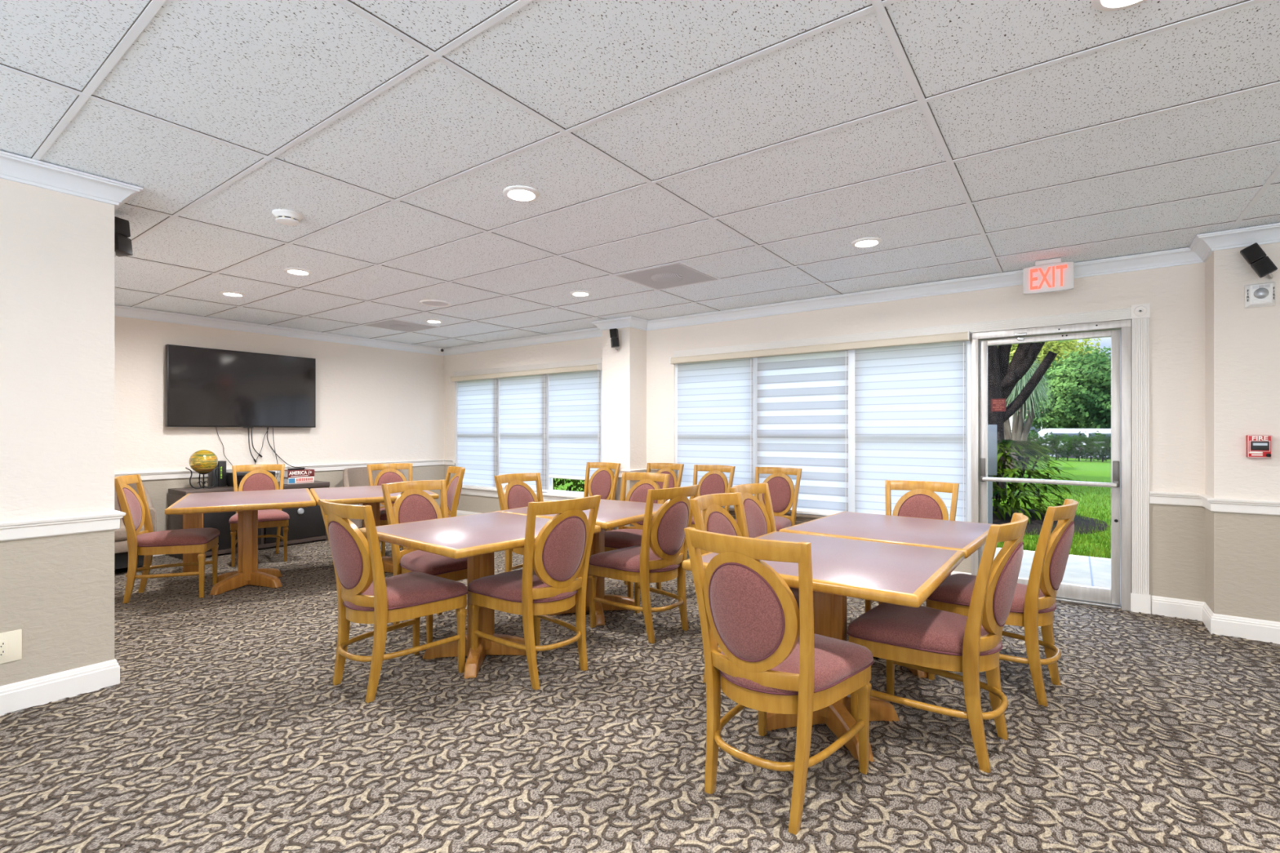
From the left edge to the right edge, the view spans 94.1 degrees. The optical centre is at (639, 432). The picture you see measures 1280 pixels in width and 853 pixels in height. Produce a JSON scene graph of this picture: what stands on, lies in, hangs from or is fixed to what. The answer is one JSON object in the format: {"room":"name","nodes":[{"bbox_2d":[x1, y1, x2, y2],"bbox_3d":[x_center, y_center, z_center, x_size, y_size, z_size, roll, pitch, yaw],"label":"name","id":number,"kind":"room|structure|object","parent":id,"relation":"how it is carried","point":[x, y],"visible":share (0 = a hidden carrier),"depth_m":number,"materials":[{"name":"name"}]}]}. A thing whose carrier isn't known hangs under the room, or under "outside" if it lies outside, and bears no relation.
{"room":"care facility","nodes":[
{"label":"care facility","id":0,"kind":"room"},
{"bbox_2d":[0,177,114,686],"bbox_3d":[-6.003,-0.225,1.561,3.860,2.950,6.250,0,0,36],"label":"wall","id":1,"kind":"structure","parent":0,"point":[57,248],"depth_m":2.77,"materials":[{"name":"paint"}]},
{"bbox_2d":[0,629,22,663],"bbox_3d":[-2.824,0.956,2.636,0.010,0.136,0.124,0,0,36],"label":"wall outlet","id":2,"kind":"object","parent":1,"relation":"attached to","point":[11,642],"visible":1,"depth_m":2.66,"materials":[{"name":"beige plastic"}]},
{"bbox_2d":[0,658,119,715],"bbox_3d":[-5.851,1.187,1.585,3.677,0.126,6.067,0,0,36],"label":"baseboard","id":3,"kind":"structure","parent":1,"relation":"attached to","point":[42,690],"depth_m":2.77,"materials":[{"name":"white paint"}]},
{"bbox_2d":[114,216,133,257],"bbox_3d":[-2.898,-1.072,3.278,0.116,0.226,0.167,0,0,16],"label":"wall speaker","id":4,"kind":"object","parent":1,"relation":"attached to","point":[122,244],"visible":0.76,"depth_m":3.29,"materials":[{"name":"black plastic"}]},
{"bbox_2d":[0,458,454,541],"bbox_3d":[-4.112,0.440,3.372,3.181,0.085,10.974,0,0,5],"label":"trim","id":5,"kind":"structure","parent":1,"relation":"attached to","point":[59,526],"depth_m":2.87,"materials":[{"name":"white paint"}]},
{"bbox_2d":[0,150,1279,355],"bbox_3d":[-1.520,-1.171,1.226,11.100,0.093,10.590,0,0,36],"label":"trim","id":6,"kind":"structure","parent":1,"relation":"attached to","point":[13,167],"depth_m":4.85,"materials":[{"name":"white paint"}]},
{"bbox_2d":[114,315,444,531],"bbox_3d":[-4.303,-0.225,6.998,0.200,2.950,4.940,0,0,36],"label":"wall","id":7,"kind":"structure","parent":0,"point":[373,404],"depth_m":7.12,"materials":[{"name":"paint"}]},
{"bbox_2d":[164,344,315,427],"bbox_3d":[-4.381,-0.468,6.627,0.107,0.841,1.456,0,0,36],"label":"television","id":8,"kind":"object","parent":7,"relation":"attached to","point":[205,387],"visible":1,"depth_m":6.50,"materials":[{"name":"black plastic"}]},
{"bbox_2d":[552,478,584,492],"bbox_3d":[-0.829,0.916,9.638,7.284,0.939,0.953,0,0,36],"label":"hedge","id":9,"kind":"object","parent":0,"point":[562,482],"visible":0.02,"depth_m":9.90,"materials":[{"name":"green plant"}]},
{"bbox_2d":[0,0,1279,347],"bbox_3d":[-1.514,-1.245,1.191,11.250,0.044,10.740,0,0,36],"label":"ceiling","id":10,"kind":"structure","parent":0,"point":[256,75],"depth_m":2.47,"materials":[{"name":"tile"}]},
{"bbox_2d":[271,208,302,226],"bbox_3d":[-1.976,-1.195,3.341,0.150,0.056,0.150,0,0,36],"label":"smoke detector","id":11,"kind":"object","parent":10,"relation":"attached to","point":[286,217],"visible":1,"depth_m":3.30,"materials":[{"name":"white plastic"}]},
{"bbox_2d":[364,319,437,332],"bbox_3d":[-2.740,-1.202,6.839,0.576,0.038,0.576,0,0,36],"label":"ceiling vent","id":12,"kind":"object","parent":10,"relation":"in","point":[396,325],"visible":1,"depth_m":6.78,"materials":[{"name":"white metal"}]},
{"bbox_2d":[502,185,539,201],"bbox_3d":[-0.607,-1.216,3.045,0.184,0.014,0.184,0,0,36],"label":"recessed light","id":13,"kind":"object","parent":10,"relation":"in","point":[516,193],"visible":1,"depth_m":3.03,"materials":[{"name":"white plastic"}]},
{"bbox_2d":[0,0,1279,344],"bbox_3d":[-1.520,-1.222,1.226,11.100,0.011,10.590,0,0,36],"label":"grid","id":14,"kind":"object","parent":10,"relation":"attached to","point":[153,6],"depth_m":2.61,"materials":[{"name":"white paint"}]},
{"bbox_2d":[615,262,717,289],"bbox_3d":[0.215,-1.202,4.684,0.576,0.038,0.576,0,0,36],"label":"ceiling vent","id":15,"kind":"object","parent":10,"relation":"in","point":[677,274],"visible":1,"depth_m":4.63,"materials":[{"name":"white metal"}]},
{"bbox_2d":[851,237,882,248],"bbox_3d":[1.457,-1.216,3.828,0.184,0.014,0.184,0,0,36],"label":"recessed light","id":16,"kind":"object","parent":10,"relation":"in","point":[864,242],"visible":1,"depth_m":3.81,"materials":[{"name":"white plastic"}]},
{"bbox_2d":[1022,257,1073,294],"bbox_3d":[2.888,-1.104,4.216,0.296,0.228,0.048,0,0,36],"label":"exit sign","id":17,"kind":"object","parent":10,"relation":"hanging from","point":[1047,276],"visible":1,"depth_m":4.20,"materials":[{"name":"white plastic"}]},
{"bbox_2d":[1090,0,1146,11],"bbox_3d":[1.348,-1.216,1.627,0.184,0.014,0.184,0,0,36],"label":"recessed light","id":18,"kind":"object","parent":10,"relation":"in","point":[1102,5],"visible":1,"depth_m":1.69,"materials":[{"name":"white plastic"}]},
{"bbox_2d":[0,539,1279,852],"bbox_3d":[-1.509,1.247,1.156,11.400,0.006,10.890,0,0,36],"label":"floor","id":19,"kind":"structure","parent":0,"point":[225,727],"depth_m":2.33,"materials":[{"name":"carpet"}]},
{"bbox_2d":[114,483,156,572],"bbox_3d":[-4.872,0.850,5.309,0.748,0.800,0.860,0,0,36],"label":"armchair","id":20,"kind":"object","parent":19,"relation":"on","point":[121,548],"visible":0.08,"depth_m":5.23,"materials":[{"name":"beige fabric"}]},
{"bbox_2d":[114,474,220,603],"bbox_3d":[-3.640,0.790,4.583,0.614,0.919,0.489,0,0,-24],"label":"dining chair","id":21,"kind":"object","parent":19,"relation":"on","point":[148,543],"visible":0.99,"depth_m":4.48,"materials":[{"name":"wood"}]},
{"bbox_2d":[116,488,142,529],"bbox_3d":[-3.859,0.582,4.484,0.106,0.328,0.275,0,0,-24],"label":"cushion","id":22,"kind":"object","parent":21,"relation":"on","point":[134,501],"depth_m":4.53,"materials":[{"name":"fabric"}]},
{"bbox_2d":[182,513,203,572],"bbox_3d":[-3.943,0.930,5.243,0.140,0.640,0.380,0,0,-21],"label":"table leg","id":23,"kind":"object","parent":19,"relation":"on","point":[195,520],"visible":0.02,"depth_m":5.25,"materials":[{"name":"orange wood"}]},
{"bbox_2d":[164,488,315,595],"bbox_3d":[-3.206,0.890,4.869,0.920,0.720,1.238,0,0,-31],"label":"pedestal table","id":24,"kind":"object","parent":19,"relation":"on","point":[247,504],"visible":1,"depth_m":4.80,"materials":[{"name":"laminate"}]},
{"bbox_2d":[168,480,329,559],"bbox_3d":[-4.196,0.912,6.475,0.510,0.675,1.380,0,0,36],"label":"media console","id":25,"kind":"object","parent":19,"relation":"on","point":[307,524],"visible":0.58,"depth_m":6.38,"materials":[{"name":"brown wood"}]},
{"bbox_2d":[185,466,221,488],"bbox_3d":[-4.429,0.459,6.045,0.223,0.223,0.223,0,0,-9],"label":"iron stand","id":26,"kind":"object","parent":25,"relation":"on","point":[203,473],"visible":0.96,"depth_m":6.04,"materials":[{"name":"black metal"}]},
{"bbox_2d":[188,449,217,473],"bbox_3d":[-4.429,0.298,6.045,0.241,0.240,0.241,0,0,36],"label":"glass globe","id":27,"kind":"object","parent":26,"relation":"on","point":[201,461],"visible":1,"depth_m":5.97},
{"bbox_2d":[228,464,289,567],"bbox_3d":[-3.746,0.790,5.861,0.489,0.919,0.614,0,0,-33],"label":"dining chair","id":28,"kind":"object","parent":19,"relation":"on","point":[259,478],"visible":0.67,"depth_m":5.97,"materials":[{"name":"wood"}]},
{"bbox_2d":[243,473,274,491],"bbox_3d":[-3.878,0.582,6.061,0.275,0.328,0.106,0,0,-34],"label":"cushion","id":29,"kind":"object","parent":28,"relation":"on","point":[251,482],"depth_m":6.05,"materials":[{"name":"fabric"}]},
{"bbox_2d":[309,485,439,573],"bbox_3d":[-2.417,0.890,5.357,0.920,0.720,1.175,0,0,-31],"label":"pedestal table","id":30,"kind":"object","parent":19,"relation":"on","point":[372,495],"visible":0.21,"depth_m":5.22,"materials":[{"name":"laminate"}]},
{"bbox_2d":[342,466,407,528],"bbox_3d":[-3.281,0.850,7.491,0.748,0.800,0.860,0,0,36],"label":"armchair","id":31,"kind":"object","parent":19,"relation":"on","point":[352,477],"visible":0.09,"depth_m":7.54,"materials":[{"name":"beige fabric"}]},
{"bbox_2d":[366,462,412,556],"bbox_3d":[-2.478,0.790,6.077,0.489,0.919,0.614,0,0,-39],"label":"dining chair","id":32,"kind":"object","parent":19,"relation":"on","point":[388,473],"visible":0.35,"depth_m":6.23,"materials":[{"name":"wood"}]},
{"bbox_2d":[377,472,402,502],"bbox_3d":[-2.629,0.582,6.264,0.275,0.328,0.106,0,0,-39],"label":"cushion","id":33,"kind":"object","parent":32,"relation":"on","point":[383,477],"depth_m":6.25,"materials":[{"name":"fabric"}]},
{"bbox_2d":[318,498,467,702],"bbox_3d":[-1.258,0.790,3.020,0.489,0.919,0.614,0,0,37],"label":"dining chair","id":34,"kind":"object","parent":19,"relation":"on","point":[357,562],"visible":0.99,"depth_m":2.83,"materials":[{"name":"wood"}]},
{"bbox_2d":[328,521,363,587],"bbox_3d":[-1.404,0.582,2.830,0.275,0.328,0.106,0,0,37],"label":"cushion","id":35,"kind":"object","parent":34,"relation":"on","point":[345,538],"depth_m":2.77,"materials":[{"name":"fabric"}]},
{"bbox_2d":[381,480,466,643],"bbox_3d":[-1.319,0.790,3.842,0.614,0.919,0.489,0,0,38],"label":"dining chair","id":36,"kind":"object","parent":19,"relation":"on","point":[413,504],"visible":0.4,"depth_m":3.83,"materials":[{"name":"wood"}]},
{"bbox_2d":[400,494,436,523],"bbox_3d":[-1.507,0.582,3.991,0.106,0.328,0.275,0,0,38],"label":"cushion","id":37,"kind":"object","parent":36,"relation":"on","point":[413,508],"depth_m":3.99,"materials":[{"name":"fabric"}]},
{"bbox_2d":[399,466,465,550],"bbox_3d":[-1.937,0.790,5.489,0.614,0.919,0.489,0,0,-34],"label":"dining chair","id":38,"kind":"object","parent":19,"relation":"on","point":[454,488],"visible":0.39,"depth_m":5.60,"materials":[{"name":"wood"}]},
{"bbox_2d":[446,476,462,510],"bbox_3d":[-1.738,0.582,5.622,0.106,0.328,0.275,0,0,-34],"label":"cushion","id":39,"kind":"object","parent":38,"relation":"on","point":[451,486],"depth_m":5.63,"materials":[{"name":"fabric"}]},
{"bbox_2d":[359,511,600,678],"bbox_3d":[-0.890,0.890,3.332,0.963,0.720,0.942,0,0,40],"label":"pedestal table","id":40,"kind":"object","parent":19,"relation":"on","point":[477,537],"visible":0.65,"depth_m":3.27,"materials":[{"name":"laminate"}]},
{"bbox_2d":[493,472,543,572],"bbox_3d":[-0.772,0.790,4.578,0.614,0.919,0.489,0,0,37],"label":"dining chair","id":41,"kind":"object","parent":19,"relation":"on","point":[517,493],"visible":0.25,"depth_m":4.69,"materials":[{"name":"wood"}]},
{"bbox_2d":[508,485,533,509],"bbox_3d":[-0.964,0.582,4.721,0.106,0.328,0.275,0,0,37],"label":"cushion","id":42,"kind":"object","parent":41,"relation":"on","point":[519,496],"depth_m":4.71,"materials":[{"name":"fabric"}]},
{"bbox_2d":[467,494,600,689],"bbox_3d":[-0.548,0.790,3.150,0.614,0.919,0.489,0,0,42],"label":"dining chair","id":43,"kind":"object","parent":19,"relation":"on","point":[546,584],"visible":1,"depth_m":2.97,"materials":[{"name":"wood"}]},
{"bbox_2d":[542,517,585,579],"bbox_3d":[-0.371,0.582,2.988,0.106,0.328,0.275,0,0,43],"label":"cushion","id":44,"kind":"object","parent":43,"relation":"on","point":[563,539],"depth_m":2.94,"materials":[{"name":"fabric"}]},
{"bbox_2d":[495,498,662,625],"bbox_3d":[-0.320,0.890,4.149,0.942,0.720,0.984,0,0,33],"label":"pedestal table","id":45,"kind":"object","parent":19,"relation":"on","point":[611,513],"visible":0.45,"depth_m":4.09,"materials":[{"name":"laminate"}]},
{"bbox_2d":[583,462,620,531],"bbox_3d":[-0.541,0.790,6.296,0.489,0.919,0.614,0,0,35],"label":"dining chair","id":46,"kind":"object","parent":19,"relation":"on","point":[602,482],"visible":0.41,"depth_m":6.48,"materials":[{"name":"wood"}]},
{"bbox_2d":[591,471,610,499],"bbox_3d":[-0.402,0.582,6.491,0.275,0.328,0.106,0,0,35],"label":"cushion","id":47,"kind":"object","parent":46,"relation":"on","point":[600,480],"depth_m":6.47,"materials":[{"name":"fabric"}]},
{"bbox_2d":[604,471,670,598],"bbox_3d":[-0.092,0.790,4.632,0.489,0.919,0.614,0,0,34],"label":"dining chair","id":48,"kind":"object","parent":19,"relation":"on","point":[624,536],"visible":0.37,"depth_m":4.77,"materials":[{"name":"wood"}]},
{"bbox_2d":[629,484,656,524],"bbox_3d":[0.044,0.582,4.830,0.275,0.328,0.106,0,0,34],"label":"cushion","id":49,"kind":"object","parent":48,"relation":"on","point":[637,492],"depth_m":4.84,"materials":[{"name":"fabric"}]},
{"bbox_2d":[587,484,699,644],"bbox_3d":[0.032,0.790,3.785,0.614,0.919,0.489,0,0,43],"label":"dining chair","id":50,"kind":"object","parent":19,"relation":"on","point":[642,565],"visible":0.98,"depth_m":3.60,"materials":[{"name":"wood"}]},
{"bbox_2d":[657,502,688,554],"bbox_3d":[0.207,0.582,3.621,0.106,0.328,0.275,0,0,43],"label":"cushion","id":51,"kind":"object","parent":50,"relation":"on","point":[672,517],"depth_m":3.57,"materials":[{"name":"fabric"}]},
{"bbox_2d":[617,462,684,527],"bbox_3d":[0.127,0.790,6.148,0.489,0.919,0.614,0,0,36],"label":"dining chair","id":52,"kind":"object","parent":19,"relation":"on","point":[664,468],"visible":0.19,"depth_m":6.32,"materials":[{"name":"wood"}]},
{"bbox_2d":[656,471,673,501],"bbox_3d":[0.267,0.582,6.342,0.275,0.328,0.106,0,0,36],"label":"cushion","id":53,"kind":"object","parent":52,"relation":"on","point":[671,480],"depth_m":6.30,"materials":[{"name":"fabric"}]},
{"bbox_2d":[690,464,735,528],"bbox_3d":[0.602,0.790,5.762,0.489,0.919,0.614,0,0,36],"label":"dining chair","id":54,"kind":"object","parent":19,"relation":"on","point":[714,482],"visible":0.23,"depth_m":5.95,"materials":[{"name":"wood"}]},
{"bbox_2d":[700,474,724,495],"bbox_3d":[0.741,0.582,5.957,0.275,0.328,0.106,0,0,36],"label":"cushion","id":55,"kind":"object","parent":54,"relation":"on","point":[709,483],"depth_m":5.95,"materials":[{"name":"fabric"}]},
{"bbox_2d":[689,492,799,682],"bbox_3d":[0.590,0.790,2.962,0.614,0.919,0.489,0,0,40],"label":"dining chair","id":56,"kind":"object","parent":19,"relation":"on","point":[713,517],"visible":0.16,"depth_m":3.13,"materials":[{"name":"wood"}]},
{"bbox_2d":[707,511,736,535],"bbox_3d":[0.407,0.582,3.116,0.106,0.328,0.275,0,0,40],"label":"cushion","id":57,"kind":"object","parent":56,"relation":"on","point":[721,522],"depth_m":3.13,"materials":[{"name":"fabric"}]},
{"bbox_2d":[729,482,776,537],"bbox_3d":[0.880,0.790,3.582,0.614,0.919,0.489,0,0,38],"label":"dining chair","id":58,"kind":"object","parent":19,"relation":"on","point":[760,521],"visible":0.2,"depth_m":3.77,"materials":[{"name":"wood"}]},
{"bbox_2d":[743,498,766,537],"bbox_3d":[0.691,0.582,3.730,0.106,0.328,0.275,0,0,38],"label":"cushion","id":59,"kind":"object","parent":58,"relation":"on","point":[755,513],"depth_m":3.73,"materials":[{"name":"fabric"}]},
{"bbox_2d":[734,466,802,531],"bbox_3d":[1.156,0.790,5.392,0.489,0.919,0.614,0,0,36],"label":"dining chair","id":60,"kind":"object","parent":19,"relation":"on","point":[783,494],"visible":0.39,"depth_m":5.53,"materials":[{"name":"wood"}]},
{"bbox_2d":[763,476,790,511],"bbox_3d":[1.296,0.582,5.587,0.275,0.328,0.106,0,0,36],"label":"cushion","id":61,"kind":"object","parent":60,"relation":"on","point":[779,486],"depth_m":5.55,"materials":[{"name":"fabric"}]},
{"bbox_2d":[684,527,874,835],"bbox_3d":[0.493,0.790,2.120,0.489,0.919,0.614,0,0,40],"label":"dining chair","id":62,"kind":"object","parent":19,"relation":"on","point":[771,659],"visible":1,"depth_m":1.93,"materials":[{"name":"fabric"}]},
{"bbox_2d":[710,564,783,660],"bbox_3d":[0.338,0.582,1.937,0.275,0.328,0.106,0,0,40],"label":"cushion","id":63,"kind":"object","parent":62,"relation":"on","point":[747,601],"depth_m":1.90,"materials":[{"name":"fabric"}]},
{"bbox_2d":[682,531,964,761],"bbox_3d":[0.812,0.890,2.563,0.910,0.720,0.929,0,0,37],"label":"pedestal table","id":64,"kind":"object","parent":19,"relation":"on","point":[903,575],"visible":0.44,"depth_m":2.44,"materials":[{"name":"laminate"}]},
{"bbox_2d":[778,511,999,678],"bbox_3d":[1.416,0.890,3.336,0.920,0.720,0.963,0,0,39],"label":"pedestal table","id":65,"kind":"object","parent":19,"relation":"on","point":[967,537],"visible":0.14,"depth_m":3.19,"materials":[{"name":"laminate"}]},
{"bbox_2d":[865,480,959,612],"bbox_3d":[1.745,0.790,3.801,0.489,0.919,0.614,0,0,36],"label":"dining chair","id":66,"kind":"object","parent":19,"relation":"on","point":[922,501],"visible":0.23,"depth_m":3.99,"materials":[{"name":"wood"}]},
{"bbox_2d":[898,494,942,519],"bbox_3d":[1.885,0.582,3.996,0.275,0.328,0.106,0,0,36],"label":"cushion","id":67,"kind":"object","parent":66,"relation":"on","point":[923,506],"depth_m":3.98,"materials":[{"name":"fabric"}]},
{"bbox_2d":[846,512,1028,773],"bbox_3d":[1.231,0.790,2.451,0.614,0.919,0.489,0,0,42],"label":"dining chair","id":68,"kind":"object","parent":19,"relation":"on","point":[926,639],"visible":0.91,"depth_m":2.27,"materials":[{"name":"wood"}]},
{"bbox_2d":[992,542,1023,625],"bbox_3d":[1.410,0.582,2.292,0.106,0.328,0.275,0,0,42],"label":"cushion","id":69,"kind":"object","parent":68,"relation":"on","point":[1008,561],"depth_m":2.21,"materials":[{"name":"fabric"}]},
{"bbox_2d":[925,498,1078,706],"bbox_3d":[1.812,0.790,2.980,0.614,0.919,0.489,0,0,44],"label":"dining chair","id":70,"kind":"object","parent":19,"relation":"on","point":[1033,605],"visible":0.79,"depth_m":2.75,"materials":[{"name":"wood"}]},
{"bbox_2d":[1048,523,1074,589],"bbox_3d":[1.984,0.582,2.813,0.106,0.328,0.275,0,0,44],"label":"cushion","id":71,"kind":"object","parent":70,"relation":"on","point":[1061,537],"depth_m":2.73,"materials":[{"name":"fabric"}]},
{"bbox_2d":[444,242,1279,622],"bbox_3d":[1.648,-0.225,5.401,11.300,2.950,0.510,0,0,36],"label":"wall","id":72,"kind":"structure","parent":0,"point":[1214,361],"depth_m":4.05,"materials":[{"name":"paint"}]},
{"bbox_2d":[461,486,583,501],"bbox_3d":[-1.569,0.829,7.803,2.810,0.113,0.080,0,0,36],"label":"trim","id":73,"kind":"structure","parent":72,"relation":"attached to","point":[465,490],"depth_m":8.10,"materials":[{"name":"white paint"}]},
{"bbox_2d":[453,358,601,377],"bbox_3d":[-1.570,-0.832,7.802,2.770,0.073,0.021,0,0,36],"label":"trim","id":74,"kind":"structure","parent":72,"relation":"attached to","point":[587,362],"depth_m":7.67,"materials":[{"name":"white paint"}]},
{"bbox_2d":[455,369,601,496],"bbox_3d":[-1.540,0.000,7.843,2.770,1.560,0.063,0,0,36],"label":"window","id":75,"kind":"structure","parent":72,"relation":"in","point":[548,480],"depth_m":7.54,"materials":[{"name":"white paint"}]},
{"bbox_2d":[457,377,497,488],"bbox_3d":[-2.278,0.018,8.299,0.860,1.507,0.036,0,0,36],"label":"zebra blind","id":76,"kind":"object","parent":75,"relation":"attached to","point":[477,402],"visible":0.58,"depth_m":8.28,"materials":[{"name":"white fabric"}]},
{"bbox_2d":[499,374,546,492],"bbox_3d":[-1.539,0.009,7.760,0.880,1.487,0.036,0,0,36],"label":"zebra blind","id":77,"kind":"object","parent":75,"relation":"attached to","point":[522,399],"visible":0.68,"depth_m":7.75,"materials":[{"name":"white fabric"}]},
{"bbox_2d":[449,363,601,382],"bbox_3d":[-1.588,-0.762,7.777,2.778,0.072,0.083,0,0,36],"label":"blind cassette","id":78,"kind":"object","parent":75,"relation":"attached to","point":[595,366],"visible":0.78,"depth_m":7.61,"materials":[{"name":"beige"}]},
{"bbox_2d":[548,369,600,479],"bbox_3d":[-0.807,-0.082,7.227,0.840,1.307,0.036,0,0,36],"label":"zebra blind","id":79,"kind":"object","parent":75,"relation":"attached to","point":[574,397],"visible":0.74,"depth_m":7.23,"materials":[{"name":"white fabric"}]},
{"bbox_2d":[675,334,971,522],"bbox_3d":[1.529,0.000,5.606,2.815,1.560,0.063,0,0,36],"label":"window","id":80,"kind":"structure","parent":72,"relation":"in","point":[851,356],"depth_m":5.31,"materials":[{"name":"white paint"}]},
{"bbox_2d":[677,357,753,507],"bbox_3d":[0.750,0.011,6.091,0.875,1.492,0.036,0,0,36],"label":"zebra blind","id":81,"kind":"object","parent":80,"relation":"attached to","point":[715,418],"visible":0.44,"depth_m":6.08,"materials":[{"name":"white fabric"}]},
{"bbox_2d":[756,350,848,515],"bbox_3d":[1.494,0.011,5.549,0.875,1.492,0.036,0,0,36],"label":"zebra blind","id":82,"kind":"object","parent":80,"relation":"attached to","point":[802,399],"visible":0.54,"depth_m":5.51,"materials":[{"name":"white fabric"}]},
{"bbox_2d":[669,330,970,364],"bbox_3d":[1.476,-0.762,5.543,2.811,0.072,0.083,0,0,36],"label":"blind cassette","id":83,"kind":"object","parent":80,"relation":"attached to","point":[957,336],"visible":1,"depth_m":5.33,"materials":[{"name":"beige"}]},
{"bbox_2d":[854,340,965,521],"bbox_3d":[2.245,0.011,5.001,0.865,1.492,0.036,0,0,36],"label":"zebra blind","id":84,"kind":"object","parent":80,"relation":"attached to","point":[910,400],"visible":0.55,"depth_m":5.00,"materials":[{"name":"white fabric"}]},
{"bbox_2d":[673,307,1131,357],"bbox_3d":[1.897,-0.829,5.275,3.800,0.078,0.021,0,0,36],"label":"trim","id":85,"kind":"structure","parent":72,"relation":"attached to","point":[1117,314],"depth_m":4.85,"materials":[{"name":"white paint"}]},
{"bbox_2d":[971,320,1131,611],"bbox_3d":[3.063,0.233,4.488,0.982,2.035,0.178,0,0,36],"label":"door","id":86,"kind":"structure","parent":72,"relation":"in","point":[1118,597],"depth_m":4.27,"materials":[{"name":"metal"}]},
{"bbox_2d":[1130,303,1151,614],"bbox_3d":[3.466,0.182,4.123,0.107,2.135,0.032,0,0,36],"label":"trim","id":87,"kind":"structure","parent":72,"relation":"attached to","point":[1140,599],"depth_m":4.12,"materials":[{"name":"white paint"}]},
{"bbox_2d":[1149,491,1279,515],"bbox_3d":[4.697,0.451,3.032,3.182,0.085,0.346,0,0,36],"label":"trim","id":88,"kind":"structure","parent":72,"relation":"attached to","point":[1213,504],"depth_m":3.67,"materials":[{"name":"white paint"}]},
{"bbox_2d":[1151,595,1279,644],"bbox_3d":[4.707,1.187,3.036,3.170,0.126,0.327,0,0,36],"label":"baseboard","id":89,"kind":"structure","parent":72,"relation":"attached to","point":[1268,631],"depth_m":3.67,"materials":[{"name":"white paint"}]},
{"bbox_2d":[1240,242,1277,279],"bbox_3d":[3.669,-1.015,3.534,0.153,0.213,0.163,0,0,44],"label":"wall speaker","id":90,"kind":"object","parent":72,"relation":"attached to","point":[1253,254],"visible":1,"depth_m":3.48,"materials":[{"name":"black plastic"}]},
{"bbox_2d":[1245,435,1271,457],"bbox_3d":[3.699,0.085,3.558,0.104,0.134,0.051,0,0,36],"label":"fire alarm","id":91,"kind":"object","parent":72,"relation":"attached to","point":[1256,446],"visible":1,"depth_m":3.55,"materials":[{"name":"red plastic"}]},
{"bbox_2d":[1244,281,1275,308],"bbox_3d":[3.700,-0.820,3.550,0.130,0.140,0.064,0,0,36],"label":"fire alarm","id":92,"kind":"object","parent":72,"relation":"attached to","point":[1260,295],"visible":1,"depth_m":3.54,"materials":[{"name":"white plastic"}]},
{"label":"outside","id":93,"kind":"structure","parent":0,"visible":0},
{"bbox_2d":[993,546,1111,588],"bbox_3d":[1.506,1.420,7.157,22.000,0.260,2.160,0,0,36],"label":"path","id":94,"kind":"structure","parent":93,"point":[1077,571],"depth_m":5.60,"materials":[{"name":"concrete"}]},
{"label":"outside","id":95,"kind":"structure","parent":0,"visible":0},
{"bbox_2d":[552,451,1111,557],"bbox_3d":[18.535,0.950,25.421,28.000,1.020,47.480,0,0,36],"label":"lawn","id":96,"kind":"structure","parent":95,"point":[1088,470],"depth_m":13.74,"materials":[{"name":"green plant"}]},
{"bbox_2d":[987,424,996,524],"bbox_3d":[4.735,0.610,8.057,0.140,1.420,0.120,0,0,16],"label":"utility box","id":97,"kind":"object","parent":96,"relation":"on","point":[992,428],"visible":0.56,"depth_m":8.01,"materials":[{"name":"grey metal"}]},
{"bbox_2d":[1004,352,1054,468],"bbox_3d":[10.321,-0.548,15.985,1.496,3.209,1.502,0,0,43],"label":"weeping tree","id":98,"kind":"object","parent":96,"relation":"on","point":[1019,432],"visible":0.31,"depth_m":15.92,"materials":[{"name":"green plant"}]},
{"bbox_2d":[987,339,1072,498],"bbox_3d":[7.312,-1.958,11.239,6.187,6.568,4.756,0,0,36],"label":"oak tree","id":99,"kind":"object","parent":96,"relation":"on","point":[1003,376],"visible":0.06,"depth_m":11.09,"materials":[{"name":"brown plant"}]},
{"bbox_2d":[992,506,1110,535],"bbox_3d":[5.223,1.260,9.062,3.100,0.120,3.100,0,0,36],"label":"planting bed","id":100,"kind":"object","parent":96,"relation":"on","point":[1078,524],"visible":0.1,"depth_m":8.12,"materials":[{"name":"brown soil"}]},
{"bbox_2d":[991,439,1086,524],"bbox_3d":[5.327,0.698,8.999,2.203,1.189,2.311,0,0,36],"label":"leafy shrub","id":101,"kind":"object","parent":100,"relation":"on","point":[1020,464],"visible":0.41,"depth_m":8.46,"materials":[{"name":"green plant"}]},
{"bbox_2d":[997,337,1105,417],"bbox_3d":[20.922,-3.340,34.275,7.341,8.827,10.674,0,0,-34],"label":"broadleaf tree","id":102,"kind":"object","parent":96,"relation":"on","point":[1055,347],"visible":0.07,"depth_m":30.62,"materials":[{"name":"green plant"}]},
{"bbox_2d":[992,476,1111,558],"bbox_3d":[6.793,1.134,10.174,7.661,0.363,9.070,0,0,36],"label":"grass","id":103,"kind":"structure","parent":96,"relation":"on","point":[1027,546],"depth_m":7.65,"materials":[{"name":"green plant"}]},
{"bbox_2d":[1018,345,1111,434],"bbox_3d":[19.743,-1.263,24.468,7.457,4.857,5.641,0,0,41],"label":"broadleaf tree","id":104,"kind":"object","parent":96,"relation":"on","point":[1082,397],"visible":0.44,"depth_m":24.13,"materials":[{"name":"green plant"}]},
{"bbox_2d":[1024,430,1111,462],"bbox_3d":[13.627,0.451,20.381,12.830,1.494,1.081,0,0,36],"label":"hedge","id":105,"kind":"object","parent":96,"relation":"on","point":[1072,446],"visible":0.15,"depth_m":19.64,"materials":[{"name":"green plant"}]},
{"bbox_2d":[1037,428,1111,458],"bbox_3d":[17.220,0.560,21.611,4.545,1.380,1.840,0,0,30],"label":"fence","id":106,"kind":"object","parent":96,"relation":"on","point":[1070,432],"visible":0.1,"depth_m":21.48,"materials":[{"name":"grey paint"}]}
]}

